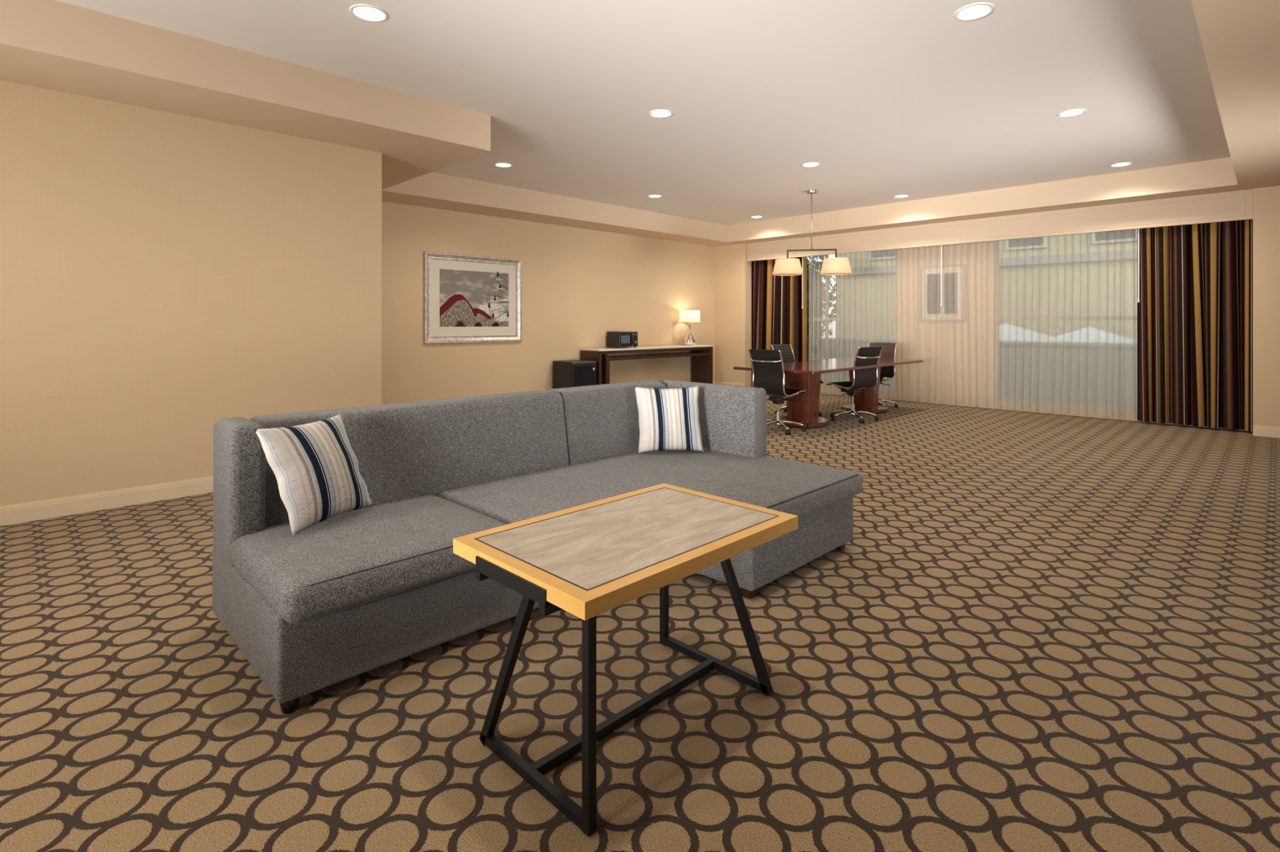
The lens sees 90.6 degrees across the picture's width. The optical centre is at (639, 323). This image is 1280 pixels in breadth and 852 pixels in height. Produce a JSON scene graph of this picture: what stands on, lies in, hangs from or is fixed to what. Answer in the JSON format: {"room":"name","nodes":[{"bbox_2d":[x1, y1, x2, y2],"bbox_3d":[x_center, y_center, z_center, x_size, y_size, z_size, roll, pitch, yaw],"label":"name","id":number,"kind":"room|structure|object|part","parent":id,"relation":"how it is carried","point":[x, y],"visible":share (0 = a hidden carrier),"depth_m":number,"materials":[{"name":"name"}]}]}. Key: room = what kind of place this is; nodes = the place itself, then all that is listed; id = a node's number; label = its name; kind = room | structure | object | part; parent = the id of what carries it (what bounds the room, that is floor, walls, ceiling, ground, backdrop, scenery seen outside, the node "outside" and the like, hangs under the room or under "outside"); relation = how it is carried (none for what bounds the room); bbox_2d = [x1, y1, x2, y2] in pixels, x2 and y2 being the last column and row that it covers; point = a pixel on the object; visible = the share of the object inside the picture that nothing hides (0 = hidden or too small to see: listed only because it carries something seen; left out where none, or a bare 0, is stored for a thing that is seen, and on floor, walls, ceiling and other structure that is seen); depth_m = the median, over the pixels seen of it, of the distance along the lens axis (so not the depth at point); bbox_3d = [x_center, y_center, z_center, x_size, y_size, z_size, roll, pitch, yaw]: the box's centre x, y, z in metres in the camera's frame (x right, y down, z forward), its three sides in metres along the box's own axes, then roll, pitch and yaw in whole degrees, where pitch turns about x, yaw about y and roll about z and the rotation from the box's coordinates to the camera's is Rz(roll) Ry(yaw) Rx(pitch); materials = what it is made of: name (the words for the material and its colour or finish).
{"room":"hotel room","nodes":[
{"label":"hotel room","id":0,"kind":"room"},
{"bbox_2d":[0,80,382,506],"bbox_3d":[-5.510,-0.130,4.255,2.270,2.860,6.626,0,0,45],"label":"wall","id":1,"kind":"structure","parent":0,"point":[165,277],"depth_m":4.64,"materials":[{"name":"beige paint"}]},
{"bbox_2d":[0,476,213,526],"bbox_3d":[-4.702,1.239,3.447,0.016,0.122,6.626,0,0,45],"label":"baseboard","id":2,"kind":"structure","parent":1,"relation":"attached to","point":[57,508],"depth_m":4.40,"materials":[{"name":"beige wood"}]},
{"bbox_2d":[0,0,490,189],"bbox_3d":[-5.095,-1.720,4.313,3.295,0.320,7.293,0,0,45],"label":"ceiling soffit","id":3,"kind":"structure","parent":1,"relation":"attached to","point":[55,45],"depth_m":4.39,"materials":[{"name":"paint"}]},
{"bbox_2d":[382,200,714,404],"bbox_3d":[-1.163,-0.130,10.391,0.260,2.860,8.450,0,0,45],"label":"wall","id":4,"kind":"structure","parent":0,"point":[579,286],"depth_m":9.85,"materials":[{"name":"beige paint"}]},
{"bbox_2d":[423,251,521,343],"bbox_3d":[-2.336,-0.345,9.004,0.042,1.232,1.552,0,0,45],"label":"framed picture","id":5,"kind":"object","parent":4,"relation":"attached to","point":[468,299],"visible":1,"depth_m":8.95,"materials":[{"name":"silver metal"}]},
{"bbox_2d":[439,268,508,326],"bbox_3d":[-2.339,-0.352,9.015,0.002,0.798,1.107,0,0,45],"label":"print","id":6,"kind":"object","parent":5,"relation":"attached to","point":[468,297],"depth_m":8.99,"materials":[{"name":"grey"}]},
{"bbox_2d":[382,172,728,244],"bbox_3d":[-0.998,-1.720,10.104,0.900,0.320,6.692,0,0,45],"label":"trim","id":7,"kind":"structure","parent":4,"relation":"attached to","point":[431,189],"depth_m":9.19,"materials":[{"name":"paint"}]},
{"bbox_2d":[0,393,1279,851],"bbox_3d":[0.513,1.350,3.978,11.700,0.100,15.150,0,0,45],"label":"floor","id":8,"kind":"structure","parent":0,"point":[1033,632],"depth_m":2.24,"materials":[{"name":"carpet"}]},
{"bbox_2d":[212,379,862,714],"bbox_3d":[-0.287,0.855,3.177,1.602,0.891,2.835,0,0,45],"label":"sofa","id":9,"kind":"object","parent":8,"relation":"on","point":[344,597],"visible":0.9,"depth_m":2.95,"materials":[{"name":"grey fabric"}]},
{"bbox_3d":[-1.689,0.804,2.663,0.345,0.791,0.126,0,0,45],"label":"arm","id":10,"kind":"part","parent":9,"relation":"part of"},
{"bbox_3d":[-1.176,1.272,2.126,0.068,0.055,0.068,0,0,45],"label":"leg","id":11,"kind":"part","parent":9,"relation":"part of","materials":[{"name":"black"}]},
{"bbox_2d":[253,414,373,535],"bbox_3d":[-1.353,0.622,2.671,0.179,0.419,0.488,0,0,21],"label":"throw pillow","id":12,"kind":"object","parent":9,"relation":"on","point":[314,465],"visible":1,"depth_m":2.59,"materials":[{"name":"beige fabric"}]},
{"bbox_2d":[230,494,506,623],"bbox_3d":[-1.079,0.906,2.599,0.778,0.143,0.894,0,0,45],"label":"seat cushion","id":13,"kind":"object","parent":9,"relation":"on","point":[400,544],"depth_m":2.36,"materials":[{"name":"grey fabric"}]},
{"bbox_3d":[-1.088,0.708,3.307,0.285,0.585,1.634,0,0,45],"label":"backrest","id":14,"kind":"part","parent":9,"relation":"part of","materials":[{"name":"grey fabric"}]},
{"bbox_3d":[-0.099,0.708,4.233,0.373,0.585,1.064,0,0,45],"label":"backrest","id":15,"kind":"part","parent":9,"relation":"part of","materials":[{"name":"grey fabric"}]},
{"bbox_2d":[438,448,862,524],"bbox_3d":[0.123,0.911,3.403,1.342,0.127,1.935,0,0,45],"label":"cushion","id":16,"kind":"object","parent":9,"relation":"on","point":[800,489],"depth_m":3.38,"materials":[{"name":"grey fabric"}]},
{"bbox_2d":[634,386,704,453],"bbox_3d":[0.190,0.626,4.128,0.456,0.424,0.151,0,0,0],"label":"throw pillow","id":17,"kind":"object","parent":9,"relation":"on","point":[668,418],"visible":1,"depth_m":4.08,"materials":[{"name":"white fabric"}]},
{"bbox_3d":[0.404,0.708,4.327,0.947,0.585,0.222,0,0,45],"label":"backrest","id":18,"kind":"part","parent":9,"relation":"part of","materials":[{"name":"grey fabric"}]},
{"bbox_3d":[0.520,1.272,3.016,0.064,0.055,0.064,0,0,45],"label":"leg","id":19,"kind":"part","parent":9,"relation":"part of","materials":[{"name":"brown wood"}]},
{"bbox_3d":[1.142,1.272,3.638,0.064,0.055,0.064,0,0,45],"label":"leg","id":20,"kind":"part","parent":9,"relation":"part of","materials":[{"name":"brown wood"}]},
{"bbox_2d":[552,360,596,388],"bbox_3d":[-1.025,0.945,9.934,0.502,0.710,0.480,0,0,45],"label":"mini fridge","id":21,"kind":"object","parent":8,"relation":"on","point":[566,373],"visible":0.51,"depth_m":9.77,"materials":[{"name":"black plastic"}]},
{"bbox_3d":[-0.864,0.958,9.773,0.043,0.625,0.480,0,0,45],"label":"door","id":22,"kind":"part","parent":21,"relation":"part of","materials":[{"name":"black"}]},
{"bbox_2d":[453,483,798,837],"bbox_3d":[-0.016,0.986,2.087,0.636,0.629,0.978,0,0,45],"label":"coffee table","id":23,"kind":"object","parent":8,"relation":"on","point":[588,561],"visible":1,"depth_m":1.91,"materials":[{"name":"brown wood"}]},
{"bbox_3d":[-0.388,1.010,1.870,0.286,0.581,0.026,0,0,45],"label":"leg","id":24,"kind":"part","parent":23,"relation":"part of","materials":[{"name":"black metal"}]},
{"bbox_3d":[-0.129,1.004,1.611,0.026,0.579,0.026,0,0,45],"label":"leg","id":25,"kind":"part","parent":23,"relation":"part of","materials":[{"name":"black metal"}]},
{"bbox_3d":[-0.016,0.691,2.087,0.532,0.040,0.862,0,0,45],"label":"panel","id":26,"kind":"part","parent":23,"relation":"part of","materials":[{"name":"grey wood"}]},
{"bbox_3d":[0.098,1.004,2.563,0.026,0.579,0.026,0,0,45],"label":"leg","id":27,"kind":"part","parent":23,"relation":"part of","materials":[{"name":"black metal"}]},
{"bbox_3d":[0.357,1.010,2.304,0.286,0.581,0.026,0,0,45],"label":"leg","id":28,"kind":"part","parent":23,"relation":"part of","materials":[{"name":"black metal"}]},
{"bbox_2d":[580,344,713,385],"bbox_3d":[0.211,0.859,11.220,0.461,0.882,2.897,0,0,45],"label":"console table","id":29,"kind":"object","parent":8,"relation":"on","point":[701,355],"visible":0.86,"depth_m":11.03,"materials":[{"name":"brown wood"}]},
{"bbox_3d":[-0.791,0.897,10.222,0.455,0.806,0.058,0,0,45],"label":"panel","id":30,"kind":"part","parent":29,"relation":"part of","materials":[{"name":"brown wood"}]},
{"bbox_3d":[-0.663,0.953,10.332,0.421,0.694,0.075,0,0,45],"label":"leg","id":31,"kind":"part","parent":29,"relation":"part of","materials":[{"name":"brown wood"}]},
{"bbox_2d":[606,331,637,348],"bbox_3d":[-0.285,0.281,10.741,0.420,0.275,0.367,0,0,-42],"label":"microwave","id":32,"kind":"object","parent":29,"relation":"on","point":[618,340],"visible":0.99,"depth_m":10.63,"materials":[{"name":"black plastic"}]},
{"bbox_3d":[-0.241,0.272,10.602,0.300,0.249,0.018,0,0,-42],"label":"door","id":33,"kind":"part","parent":32,"relation":"part of","materials":[{"name":"black glass"}]},
{"bbox_3d":[-0.084,0.272,10.745,0.116,0.249,0.016,0,0,-42],"label":"control panel","id":34,"kind":"part","parent":32,"relation":"part of","materials":[{"name":"black plastic"}]},
{"bbox_2d":[601,351,709,360],"bbox_3d":[0.240,0.582,11.235,0.421,0.048,2.627,0,0,45],"label":"shelf","id":35,"kind":"object","parent":29,"relation":"attached to","point":[695,354],"depth_m":11.05,"materials":[{"name":"brown wood"}]},
{"bbox_2d":[679,309,700,345],"bbox_3d":[0.941,0.082,12.014,0.406,0.672,0.406,0,0,45],"label":"table lamp","id":36,"kind":"object","parent":29,"relation":"on","point":[689,316],"visible":0.98,"depth_m":11.88,"materials":[{"name":"silver metal"}]},
{"bbox_3d":[0.941,-0.135,12.014,0.400,0.235,0.400,0,0,45],"label":"lamp shade","id":37,"kind":"part","parent":36,"relation":"part of","materials":[{"name":"fabric"}]},
{"bbox_3d":[1.194,0.897,12.207,0.455,0.806,0.098,0,0,45],"label":"panel","id":38,"kind":"part","parent":29,"relation":"part of","materials":[{"name":"brown wood"}]},
{"bbox_2d":[747,349,806,435],"bbox_3d":[1.657,0.803,7.676,0.616,0.992,0.650,0,0,45],"label":"office chair","id":39,"kind":"object","parent":8,"relation":"on","point":[767,365],"visible":0.88,"depth_m":7.52,"materials":[{"name":"black leather"}]},
{"bbox_3d":[1.507,0.584,7.792,0.022,0.554,0.596,0,0,45],"label":"rail","id":40,"kind":"part","parent":39,"relation":"part of","materials":[{"name":"silver metal"}]},
{"bbox_3d":[1.531,1.206,7.585,0.285,0.075,0.048,0,0,-28],"label":"arm","id":41,"kind":"part","parent":39,"relation":"part of","materials":[{"name":"silver metal"}]},
{"bbox_3d":[1.698,1.206,7.499,0.048,0.075,0.285,0,0,-8],"label":"arm","id":42,"kind":"part","parent":39,"relation":"part of","materials":[{"name":"silver metal"}]},
{"bbox_3d":[1.807,0.584,7.492,0.022,0.554,0.596,0,0,45],"label":"rail","id":43,"kind":"part","parent":39,"relation":"part of","materials":[{"name":"silver metal"}]},
{"bbox_3d":[1.835,1.206,7.636,0.285,0.075,0.048,0,0,8],"label":"arm","id":44,"kind":"part","parent":39,"relation":"part of","materials":[{"name":"silver metal"}]},
{"bbox_2d":[770,344,823,417],"bbox_3d":[2.266,0.803,9.010,0.617,0.992,0.650,0,0,-39],"label":"office chair","id":45,"kind":"object","parent":8,"relation":"on","point":[788,356],"visible":0.3,"depth_m":9.20,"materials":[{"name":"black leather"}]},
{"bbox_2d":[733,357,922,429],"bbox_3d":[2.708,0.924,8.747,1.120,0.752,3.200,0,0,45],"label":"conference table","id":46,"kind":"object","parent":8,"relation":"on","point":[806,375],"visible":0.72,"depth_m":8.04,"materials":[{"name":"brown wood"}]},
{"bbox_2d":[826,346,883,423],"bbox_3d":[2.849,0.803,8.516,0.636,0.992,0.657,0,0,-28],"label":"office chair","id":47,"kind":"object","parent":8,"relation":"on","point":[862,378],"visible":1,"depth_m":8.36,"materials":[{"name":"black leather"}]},
{"bbox_3d":[2.763,1.206,8.647,0.048,0.075,0.285,0,0,-38],"label":"arm","id":48,"kind":"part","parent":47,"relation":"part of","materials":[{"name":"silver metal"}]},
{"bbox_3d":[2.688,0.584,8.400,0.022,0.554,0.596,0,0,-28],"label":"rail","id":49,"kind":"part","parent":47,"relation":"part of","materials":[{"name":"silver metal"}]},
{"bbox_3d":[2.713,1.206,8.461,0.285,0.075,0.048,0,0,-22],"label":"arm","id":50,"kind":"part","parent":47,"relation":"part of","materials":[{"name":"silver metal"}]},
{"bbox_3d":[2.871,1.206,8.359,0.048,0.075,0.285,0,0,-2],"label":"arm","id":51,"kind":"part","parent":47,"relation":"part of","materials":[{"name":"silver metal"}]},
{"bbox_3d":[3.020,1.206,8.477,0.285,0.075,0.048,0,0,16],"label":"arm","id":52,"kind":"part","parent":47,"relation":"part of","materials":[{"name":"silver metal"}]},
{"bbox_3d":[3.063,0.584,8.598,0.022,0.554,0.596,0,0,-28],"label":"rail","id":53,"kind":"part","parent":47,"relation":"part of","materials":[{"name":"silver metal"}]},
{"bbox_2d":[868,342,898,408],"bbox_3d":[3.639,0.803,9.812,0.640,0.992,0.640,0,0,42],"label":"office chair","id":54,"kind":"object","parent":8,"relation":"on","point":[889,349],"visible":0.47,"depth_m":9.88,"materials":[{"name":"black leather"}]},
{"bbox_3d":[3.796,1.206,9.752,0.285,0.075,0.048,0,0,16],"label":"arm","id":55,"kind":"part","parent":54,"relation":"part of","materials":[{"name":"silver metal"}]},
{"bbox_3d":[3.814,0.584,9.671,0.022,0.554,0.596,0,0,42],"label":"rail","id":56,"kind":"part","parent":54,"relation":"part of","materials":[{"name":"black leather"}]},
{"bbox_2d":[57,0,1230,225],"bbox_3d":[0.513,-1.930,3.978,11.700,0.100,15.150,0,0,45],"label":"ceiling","id":57,"kind":"structure","parent":0,"point":[891,98],"depth_m":5.00,"materials":[{"name":"white paint"}]},
{"bbox_2d":[349,4,388,22],"bbox_3d":[-1.641,-1.877,3.833,0.220,0.006,0.220,0,0,45],"label":"recessed light","id":58,"kind":"object","parent":57,"relation":"in","point":[367,12],"visible":1,"depth_m":3.82,"materials":[{"name":"white metal"}]},
{"bbox_2d":[493,162,512,167],"bbox_3d":[-1.619,-1.877,7.502,0.220,0.006,0.220,0,0,45],"label":"recessed light","id":59,"kind":"object","parent":57,"relation":"in","point":[497,164],"visible":1,"depth_m":7.48,"materials":[{"name":"white metal"}]},
{"bbox_2d":[647,194,662,197],"bbox_3d":[0.219,-1.877,9.341,0.220,0.006,0.220,0,0,45],"label":"recessed light","id":60,"kind":"object","parent":57,"relation":"in","point":[651,195],"visible":1,"depth_m":9.34,"materials":[{"name":"white metal"}]},
{"bbox_2d":[648,109,673,117],"bbox_3d":[0.187,-1.877,5.668,0.220,0.006,0.220,0,0,45],"label":"recessed light","id":61,"kind":"object","parent":57,"relation":"in","point":[657,113],"visible":1,"depth_m":5.66,"materials":[{"name":"white metal"}]},
{"bbox_2d":[750,215,763,217],"bbox_3d":[2.058,-1.877,11.165,0.220,0.006,0.220,0,0,45],"label":"recessed light","id":62,"kind":"object","parent":57,"relation":"in","point":[754,216],"visible":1,"depth_m":11.14,"materials":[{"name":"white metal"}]},
{"bbox_2d":[800,162,820,167],"bbox_3d":[2.022,-1.877,7.495,0.220,0.006,0.220,0,0,45],"label":"recessed light","id":63,"kind":"object","parent":57,"relation":"in","point":[807,164],"visible":1,"depth_m":7.48,"materials":[{"name":"white metal"}]},
{"bbox_2d":[772,189,852,275],"bbox_3d":[2.425,-1.287,8.945,1.094,1.187,0.432,0,0,10],"label":"pendant light","id":64,"kind":"object","parent":57,"relation":"hanging from","point":[835,265],"visible":1,"depth_m":8.84,"materials":[{"name":"beige fabric"}]},
{"bbox_3d":[2.099,-0.801,9.002,0.426,0.213,0.426,0,0,10],"label":"lamp shade","id":65,"kind":"part","parent":64,"relation":"part of","materials":[{"name":"beige fabric"}]},
{"bbox_2d":[774,273,801,275],"bbox_3d":[2.099,-0.704,9.002,0.410,0.004,0.410,0,0,10],"label":"diffuser","id":66,"kind":"object","parent":64,"relation":"attached to","point":[775,273],"depth_m":9.01,"materials":[{"name":"white plastic"}]},
{"bbox_3d":[2.425,-1.445,8.945,0.012,0.800,0.013,0,0,10],"label":"rod","id":67,"kind":"part","parent":64,"relation":"part of","materials":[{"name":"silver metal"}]},
{"bbox_2d":[821,272,849,274],"bbox_3d":[2.751,-0.704,8.887,0.410,0.004,0.410,0,0,10],"label":"diffuser","id":68,"kind":"object","parent":64,"relation":"attached to","point":[821,273],"depth_m":8.90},
{"bbox_3d":[2.751,-0.801,8.887,0.426,0.213,0.426,0,0,10],"label":"lamp shade","id":69,"kind":"part","parent":64,"relation":"part of","materials":[{"name":"beige fabric"}]},
{"bbox_2d":[893,194,909,197],"bbox_3d":[3.861,-1.877,9.348,0.220,0.006,0.220,0,0,45],"label":"recessed light","id":70,"kind":"object","parent":57,"relation":"in","point":[901,195],"visible":1,"depth_m":9.35,"materials":[{"name":"white metal"}]},
{"bbox_2d":[953,2,994,20],"bbox_3d":[2.012,-1.877,3.815,0.220,0.006,0.220,0,0,45],"label":"recessed light","id":71,"kind":"object","parent":57,"relation":"in","point":[978,10],"visible":1,"depth_m":3.80,"materials":[{"name":"white metal"}]},
{"bbox_2d":[1057,108,1086,117],"bbox_3d":[3.854,-1.877,5.650,0.220,0.006,0.220,0,0,45],"label":"recessed light","id":72,"kind":"object","parent":57,"relation":"in","point":[1070,113],"visible":1,"depth_m":5.65,"materials":[{"name":"white metal"}]},
{"bbox_2d":[1109,161,1133,167],"bbox_3d":[5.685,-1.877,7.481,0.220,0.006,0.220,0,0,45],"label":"recessed light","id":73,"kind":"object","parent":57,"relation":"in","point":[1126,163],"visible":1,"depth_m":7.48,"materials":[{"name":"white metal"}]},
{"bbox_2d":[714,243,751,386],"bbox_3d":[1.930,-0.130,12.770,0.750,2.860,0.410,0,0,45],"label":"wall","id":74,"kind":"structure","parent":0,"point":[732,270],"depth_m":12.57,"materials":[{"name":"beige paint"}]},
{"bbox_2d":[715,381,745,386],"bbox_3d":[1.787,1.239,12.613,0.730,0.122,0.016,0,0,45],"label":"baseboard","id":75,"kind":"structure","parent":74,"relation":"attached to","point":[716,382],"depth_m":12.61,"materials":[{"name":"beige wood"}]},
{"bbox_2d":[809,337,1137,408],"bbox_3d":[5.445,1.140,15.344,26.000,1.520,0.300,0,0,45],"label":"wall","id":76,"kind":"structure","parent":0,"point":[1130,360],"depth_m":12.41,"materials":[{"name":"grey paint"}]},
{"bbox_2d":[819,219,1253,431],"bbox_3d":[5.837,-0.130,9.260,11.240,2.860,0.150,0,0,45],"label":"wall","id":77,"kind":"structure","parent":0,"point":[1130,416],"depth_m":10.04,"materials":[{"name":"beige paint"}]},
{"bbox_2d":[806,248,897,394],"bbox_3d":[3.429,-0.080,11.646,2.680,2.560,0.080,0,0,45],"label":"window","id":78,"kind":"structure","parent":77,"relation":"attached to","point":[881,391],"depth_m":11.38,"materials":[{"name":"beige paint"}]},
{"bbox_3d":[3.426,-0.072,11.643,2.580,0.055,0.070,0,0,45],"label":"transom rail","id":79,"kind":"part","parent":78,"relation":"part of","materials":[{"name":"grey metal"}]},
{"bbox_2d":[920,263,965,321],"bbox_3d":[4.840,-0.480,10.129,0.690,0.900,0.030,0,0,45],"label":"framed picture","id":80,"kind":"object","parent":77,"relation":"attached to","point":[957,266],"visible":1,"depth_m":10.14,"materials":[{"name":"beige"}]},
{"bbox_2d":[927,272,956,314],"bbox_3d":[4.834,-0.475,10.138,0.002,0.650,0.460,0,0,-45],"label":"print","id":81,"kind":"object","parent":80,"relation":"attached to","point":[933,274],"depth_m":10.15,"materials":[{"name":"grey"}]},
{"bbox_2d":[994,240,1137,413],"bbox_3d":[6.389,-0.080,8.687,2.750,2.560,0.080,0,0,45],"label":"window","id":82,"kind":"structure","parent":77,"relation":"attached to","point":[1075,317],"depth_m":9.39,"materials":[{"name":"beige paint"}]},
{"bbox_3d":[6.385,-0.072,8.683,2.650,0.055,0.070,0,0,45],"label":"transom rail","id":83,"kind":"part","parent":82,"relation":"part of","materials":[{"name":"beige metal"}]},
{"bbox_3d":[4.752,-1.315,10.020,7.110,0.030,0.230,0,0,45],"label":"track","id":84,"kind":"object","parent":77,"relation":"attached to","visible":0},
{"bbox_2d":[751,256,806,388],"bbox_3d":[2.634,-0.015,12.088,1.200,2.570,0.177,0,0,45],"label":"drape","id":85,"kind":"object","parent":84,"relation":"hanging from","point":[778,316],"visible":0.65,"depth_m":12.08,"materials":[{"name":"fabric"}]},
{"bbox_2d":[801,257,803,308],"bbox_3d":[2.983,-0.785,11.609,0.020,1.030,0.020,0,0,-22],"label":"wand","id":86,"kind":"object","parent":84,"relation":"hanging from","point":[802,257],"visible":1,"depth_m":11.60,"materials":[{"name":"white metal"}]},
{"bbox_2d":[808,244,946,404],"bbox_3d":[3.983,-0.010,10.888,2.435,2.580,0.083,0,0,45],"label":"sheer curtain","id":87,"kind":"object","parent":84,"relation":"hanging from","point":[936,246],"visible":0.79,"depth_m":10.55,"materials":[{"name":"white fabric"}]},
{"bbox_2d":[940,244,942,306],"bbox_3d":[4.708,-0.785,9.884,0.020,1.030,0.020,0,0,-23],"label":"wand","id":88,"kind":"object","parent":84,"relation":"hanging from","point":[941,245],"visible":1,"depth_m":9.88,"materials":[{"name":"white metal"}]},
{"bbox_2d":[948,229,1139,421],"bbox_3d":[5.705,-0.010,9.163,2.420,2.580,0.090,0,0,45],"label":"sheer curtain","id":89,"kind":"object","parent":84,"relation":"hanging from","point":[1122,233],"visible":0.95,"depth_m":9.00,"materials":[{"name":"white fabric"}]},
{"bbox_2d":[1137,228,1139,302],"bbox_3d":[6.430,-0.785,8.162,0.020,1.030,0.020,0,0,-23],"label":"wand","id":90,"kind":"object","parent":84,"relation":"hanging from","point":[1138,299],"visible":1,"depth_m":8.15,"materials":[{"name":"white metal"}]},
{"bbox_2d":[1137,219,1252,431],"bbox_3d":[6.855,-0.015,7.866,1.080,2.570,0.151,0,0,45],"label":"drape","id":91,"kind":"object","parent":84,"relation":"hanging from","point":[1194,307],"visible":0.97,"depth_m":7.82,"materials":[{"name":"fabric"}]},
{"bbox_2d":[1191,0,1279,184],"bbox_3d":[3.007,-1.720,0.942,3.480,0.320,13.985,0,0,45],"label":"trim","id":92,"kind":"structure","parent":0,"point":[1240,39],"depth_m":4.00,"materials":[{"name":"paint"}]},
{"bbox_2d":[1253,185,1279,427],"bbox_3d":[8.424,-0.130,6.277,3.364,2.860,0.410,0,0,45],"label":"wall","id":93,"kind":"structure","parent":0,"point":[1266,200],"depth_m":7.24,"materials":[{"name":"beige paint"}]},
{"bbox_2d":[703,156,1279,246],"bbox_3d":[5.457,-1.720,9.063,11.500,0.320,0.965,0,0,45],"label":"ceiling soffit","id":94,"kind":"structure","parent":93,"relation":"attached to","point":[1214,175],"depth_m":8.69,"materials":[{"name":"paint"}]},
{"bbox_2d":[746,189,1253,261],"bbox_3d":[4.619,-1.387,9.887,7.119,0.345,0.055,0,0,45],"label":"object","id":95,"kind":"structure","parent":93,"relation":"attached to","point":[1232,206],"depth_m":8.93,"materials":[{"name":"paint"}]},
{"bbox_3d":[3.661,-1.377,10.810,4.200,0.245,0.006,0,0,45],"label":"panel","id":96,"kind":"part","parent":95,"relation":"part of","materials":[{"name":"paint"}]},
{"bbox_3d":[6.113,-1.377,8.358,2.725,0.245,0.006,0,0,45],"label":"panel","id":97,"kind":"part","parent":95,"relation":"part of","materials":[{"name":"paint"}]},
{"bbox_2d":[1253,425,1279,438],"bbox_3d":[8.273,1.239,6.126,3.364,0.122,0.016,0,0,45],"label":"baseboard","id":98,"kind":"structure","parent":93,"relation":"attached to","point":[1260,431],"depth_m":7.23,"materials":[{"name":"beige wood"}]},
{"label":"outside","id":99,"kind":"structure","parent":0,"visible":0},
{"bbox_3d":[14.407,1.925,21.478,38.000,0.050,29.250,0,0,45],"label":"trim","id":100,"kind":"structure","parent":99,"visible":0},
{"bbox_2d":[807,267,821,337],"bbox_3d":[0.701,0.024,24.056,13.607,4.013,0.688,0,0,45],"label":"tree","id":101,"kind":"object","parent":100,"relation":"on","point":[820,335],"visible":0.02,"depth_m":19.42,"materials":[{"name":"green plant"}]},
{"bbox_2d":[806,256,824,337],"bbox_3d":[4.371,-0.285,18.077,1.801,4.377,1.888,0,0,45],"label":"tree","id":102,"kind":"object","parent":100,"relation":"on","point":[815,264],"visible":0.02,"depth_m":17.83,"materials":[{"name":"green plant"}]},
{"bbox_2d":[806,254,839,360],"bbox_3d":[3.875,-0.253,15.082,1.716,4.314,1.741,0,0,45],"label":"tree","id":103,"kind":"object","parent":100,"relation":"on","point":[834,298],"visible":0.2,"depth_m":14.82,"materials":[{"name":"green plant"}]},
{"bbox_2d":[833,229,1137,340],"bbox_3d":[10.677,-2.400,14.920,13.000,8.600,0.600,0,0,45],"label":"building","id":104,"kind":"structure","parent":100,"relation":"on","point":[1093,236],"depth_m":15.57,"materials":[{"name":"yellow paint"}]},
{"bbox_3d":[7.052,-2.575,18.295,0.740,1.290,0.025,0,0,45],"label":"pane","id":105,"kind":"part","parent":104,"relation":"part of","materials":[{"name":"grey glass"}]},
{"bbox_3d":[9.597,-2.575,15.749,0.740,1.290,0.025,0,0,45],"label":"pane","id":106,"kind":"part","parent":104,"relation":"part of","materials":[{"name":"grey glass"}]},
{"bbox_3d":[10.870,-2.575,14.476,0.740,1.290,0.025,0,0,45],"label":"pane","id":107,"kind":"part","parent":104,"relation":"part of","materials":[{"name":"grey glass"}]},
{"bbox_2d":[1001,323,1137,343],"bbox_3d":[8.570,0.950,13.492,3.080,1.900,1.720,0,0,45],"label":"canopy","id":108,"kind":"object","parent":100,"relation":"on","point":[1091,331],"visible":0.17,"depth_m":12.81,"materials":[{"name":"white fabric"}]}
]}

